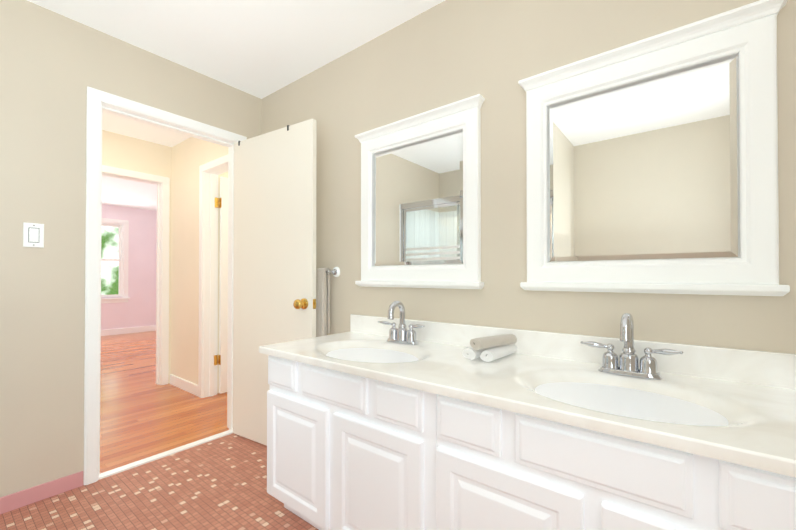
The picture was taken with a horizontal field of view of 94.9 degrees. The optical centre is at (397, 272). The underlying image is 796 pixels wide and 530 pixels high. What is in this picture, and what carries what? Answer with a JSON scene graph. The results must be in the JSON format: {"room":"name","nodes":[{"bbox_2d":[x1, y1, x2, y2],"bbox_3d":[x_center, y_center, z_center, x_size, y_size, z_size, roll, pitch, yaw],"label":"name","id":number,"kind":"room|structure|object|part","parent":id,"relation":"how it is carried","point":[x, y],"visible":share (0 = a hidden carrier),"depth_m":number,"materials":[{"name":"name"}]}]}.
{"room":"bathroom","nodes":[
{"label":"bathroom","id":0,"kind":"room"},
{"bbox_2d":[101,204,156,329],"bbox_3d":[-5.010,-0.050,7.070,0.120,2.380,2.420,0,-1,38],"label":"wall","id":1,"kind":"structure","parent":0,"point":[139,308],"depth_m":7.00,"materials":[{"name":"pink paint"}]},
{"bbox_2d":[101,218,129,302],"bbox_3d":[-5.446,-0.223,6.474,0.170,1.535,1.130,0,-1,38],"label":"window","id":2,"kind":"structure","parent":1,"relation":"in","point":[123,247],"depth_m":6.81,"materials":[{"name":"white wood"}]},
{"bbox_2d":[101,325,155,335],"bbox_3d":[-5.567,1.077,6.239,0.014,0.110,4.400,0,-1,38],"label":"baseboard","id":3,"kind":"structure","parent":1,"relation":"attached to","point":[108,332],"depth_m":6.86,"materials":[{"name":"white"}]},
{"bbox_2d":[0,0,261,496],"bbox_3d":[-1.822,-0.100,1.732,0.120,2.380,2.500,0,-1,38],"label":"wall","id":4,"kind":"structure","parent":0,"point":[48,67],"depth_m":1.79,"materials":[{"name":"beige paint"}]},
{"bbox_2d":[23,222,43,247],"bbox_3d":[-1.734,-0.180,1.740,0.010,0.115,0.070,0,-1,38],"label":"switch plate","id":5,"kind":"object","parent":4,"relation":"attached to","point":[33,234],"visible":1,"depth_m":1.74,"materials":[{"name":"white plastic"}]},
{"bbox_2d":[0,471,82,513],"bbox_3d":[-1.832,1.051,1.602,0.011,0.075,0.699,0,-1,38],"label":"baseboard","id":6,"kind":"structure","parent":4,"relation":"attached to","point":[22,498],"depth_m":1.74,"materials":[{"name":"pink"}]},
{"bbox_2d":[83,86,246,484],"bbox_3d":[-1.396,0.065,2.273,0.155,2.060,0.878,0,-1,38],"label":"door frame","id":7,"kind":"structure","parent":4,"relation":"attached to","point":[96,98],"depth_m":1.92,"materials":[{"name":"white wood"}]},
{"bbox_2d":[99,429,232,479],"bbox_3d":[-1.367,1.115,2.241,0.052,0.060,0.750,0,-1,38],"label":"sill","id":8,"kind":"structure","parent":4,"relation":"attached to","point":[153,458],"depth_m":2.17,"materials":[{"name":"stone"}]},
{"bbox_2d":[233,119,316,445],"bbox_3d":[-0.776,0.099,2.327,0.752,1.974,0.173,0,-1,38],"label":"door","id":9,"kind":"structure","parent":4,"relation":"in","point":[274,274],"depth_m":2.30,"materials":[{"name":"beige wood"}]},
{"bbox_3d":[-0.521,0.179,2.129,0.108,0.064,0.170,0,-1,38],"label":"knob","id":10,"kind":"part","parent":9,"relation":"part of","materials":[{"name":"gold metal"}]},
{"bbox_2d":[102,130,163,176],"bbox_3d":[-2.625,-1.095,3.360,0.120,0.360,0.800,0,-1,38],"label":"wall","id":11,"kind":"structure","parent":0,"point":[129,153],"depth_m":3.43,"materials":[{"name":"beige paint"}]},
{"bbox_2d":[102,165,169,384],"bbox_3d":[-2.619,0.073,3.345,0.139,2.064,0.896,0,-1,38],"label":"door frame","id":12,"kind":"structure","parent":11,"relation":"attached to","point":[165,181],"depth_m":3.62,"materials":[{"name":"white wood"}]},
{"bbox_2d":[0,433,317,529],"bbox_3d":[-0.625,1.111,0.784,2.920,0.060,2.500,0,-1,38],"label":"floor","id":13,"kind":"structure","parent":0,"point":[219,483],"depth_m":1.75,"materials":[{"name":"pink tile"}]},
{"bbox_2d":[259,314,795,529],"bbox_3d":[0.270,0.657,1.300,1.806,0.858,0.585,0,-1,38],"label":"bathroom vanity","id":14,"kind":"object","parent":13,"relation":"on","point":[370,426],"visible":0.94,"depth_m":1.05,"materials":[{"name":"white wood"}]},
{"bbox_2d":[378,301,424,344],"bbox_3d":[-0.001,0.228,1.700,0.275,0.198,0.132,0,-1,38],"label":"faucet","id":15,"kind":"object","parent":14,"relation":"on","point":[401,334],"visible":1,"depth_m":1.70,"materials":[{"name":"silver metal"}]},
{"bbox_2d":[462,347,493,359],"bbox_3d":[0.330,0.301,1.429,0.058,0.044,0.205,0,-1,41],"label":"roll","id":16,"kind":"object","parent":14,"relation":"on","point":[470,353],"visible":0.58,"depth_m":1.35,"materials":[{"name":"white fabric"}]},
{"bbox_2d":[479,344,516,361],"bbox_3d":[0.388,0.302,1.401,0.062,0.042,0.205,0,-1,41],"label":"roll","id":17,"kind":"object","parent":14,"relation":"on","point":[492,354],"visible":1,"depth_m":1.34,"materials":[{"name":"white fabric"}]},
{"bbox_2d":[470,334,516,349],"bbox_3d":[0.365,0.260,1.387,0.205,0.042,0.057,0,-1,-35],"label":"roll","id":18,"kind":"object","parent":17,"relation":"on","point":[490,341],"visible":1,"depth_m":1.35,"materials":[{"name":"beige fabric"}]},
{"bbox_2d":[580,313,682,379],"bbox_3d":[0.716,0.223,1.139,0.275,0.198,0.132,0,-1,38],"label":"faucet","id":19,"kind":"object","parent":14,"relation":"on","point":[627,364],"visible":1,"depth_m":1.14,"materials":[{"name":"silver metal"}]},
{"bbox_2d":[100,331,228,472],"bbox_3d":[-3.355,1.146,4.507,5.872,0.060,4.640,0,-1,38],"label":"floor","id":20,"kind":"structure","parent":0,"point":[143,415],"depth_m":2.95,"materials":[{"name":"brown wood"}]},
{"bbox_2d":[164,145,171,383],"bbox_3d":[-2.357,-0.082,3.693,0.120,2.380,0.070,0,-1,38],"label":"wall","id":21,"kind":"structure","parent":0,"point":[168,161],"depth_m":3.67,"materials":[{"name":"beige paint"}]},
{"bbox_2d":[170,137,227,384],"bbox_3d":[-1.726,-0.085,3.320,1.575,2.380,0.120,0,-1,38],"label":"wall","id":22,"kind":"structure","parent":0,"point":[187,157],"depth_m":3.46,"materials":[{"name":"beige paint"}]},
{"bbox_2d":[170,374,197,395],"bbox_3d":[-2.708,1.051,2.604,0.657,0.095,2.200,0,-1,38],"label":"baseboard","id":23,"kind":"structure","parent":22,"relation":"attached to","point":[185,385],"depth_m":3.44,"materials":[{"name":"white wood"}]},
{"bbox_2d":[198,154,227,397],"bbox_3d":[-1.409,0.070,3.061,0.836,2.064,0.139,0,-1,38],"label":"door frame","id":24,"kind":"structure","parent":22,"relation":"attached to","point":[210,312],"depth_m":3.26,"materials":[{"name":"white wood"}]},
{"bbox_2d":[217,172,227,392],"bbox_3d":[-1.133,-0.077,4.126,0.115,2.380,1.880,0,-1,38],"label":"wall","id":25,"kind":"structure","parent":0,"point":[225,174],"depth_m":3.37,"materials":[{"name":"beige paint"}]},
{"bbox_2d":[214,177,227,393],"bbox_3d":[-1.424,0.109,3.581,0.044,1.972,0.758,0,-1,38],"label":"hall door","id":26,"kind":"structure","parent":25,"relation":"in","point":[223,312],"depth_m":3.33,"materials":[{"name":"white wood"}]},
{"bbox_3d":[-1.640,0.075,3.306,0.042,1.520,0.058,0,-1,38],"label":"hall door hinge","id":27,"kind":"part","parent":26,"relation":"part of","materials":[{"name":"gold metal"}]},
{"bbox_2d":[27,0,444,210],"bbox_3d":[-2.242,-1.303,3.544,8.840,0.060,4.820,0,-1,38],"label":"ceiling","id":28,"kind":"structure","parent":0,"point":[261,49],"depth_m":1.96,"materials":[{"name":"white paint"}]},
{"bbox_2d":[261,0,795,353],"bbox_3d":[0.182,-0.099,1.827,3.160,2.380,0.120,0,-1,38],"label":"wall","id":29,"kind":"structure","parent":0,"point":[491,52],"depth_m":1.55,"materials":[{"name":"beige paint"}]},
{"bbox_2d":[316,267,339,336],"bbox_3d":[-0.571,0.190,2.280,0.515,0.451,0.087,0,-1,38],"label":"towel rail","id":30,"kind":"object","parent":29,"relation":"attached to","point":[322,301],"visible":0.75,"depth_m":2.14,"materials":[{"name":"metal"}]},
{"bbox_2d":[316,268,329,336],"bbox_3d":[-0.441,0.192,2.162,0.068,0.444,0.061,0,-1,38],"label":"towel","id":31,"kind":"object","parent":30,"relation":"hanging from","point":[322,276],"depth_m":2.14,"materials":[{"name":"beige fabric"}]},
{"bbox_2d":[355,94,484,288],"bbox_3d":[0.070,-0.346,1.805,0.747,0.837,0.052,0,-1,38],"label":"mirror","id":32,"kind":"object","parent":29,"relation":"attached to","point":[420,200],"visible":0.98,"depth_m":1.77,"materials":[{"name":"white mirror"}]},
{"bbox_2d":[518,0,789,295],"bbox_3d":[0.789,-0.351,1.242,0.747,0.837,0.052,0,-1,38],"label":"mirror","id":33,"kind":"object","parent":29,"relation":"attached to","point":[651,164],"visible":1,"depth_m":1.20,"materials":[{"name":"white mirror"}]},
{"label":"outside","id":34,"kind":"structure","parent":0,"visible":0},
{"bbox_2d":[101,226,118,294],"bbox_3d":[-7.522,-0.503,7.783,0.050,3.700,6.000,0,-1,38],"label":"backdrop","id":35,"kind":"structure","parent":34,"point":[112,248],"depth_m":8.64,"materials":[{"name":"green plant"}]}
]}

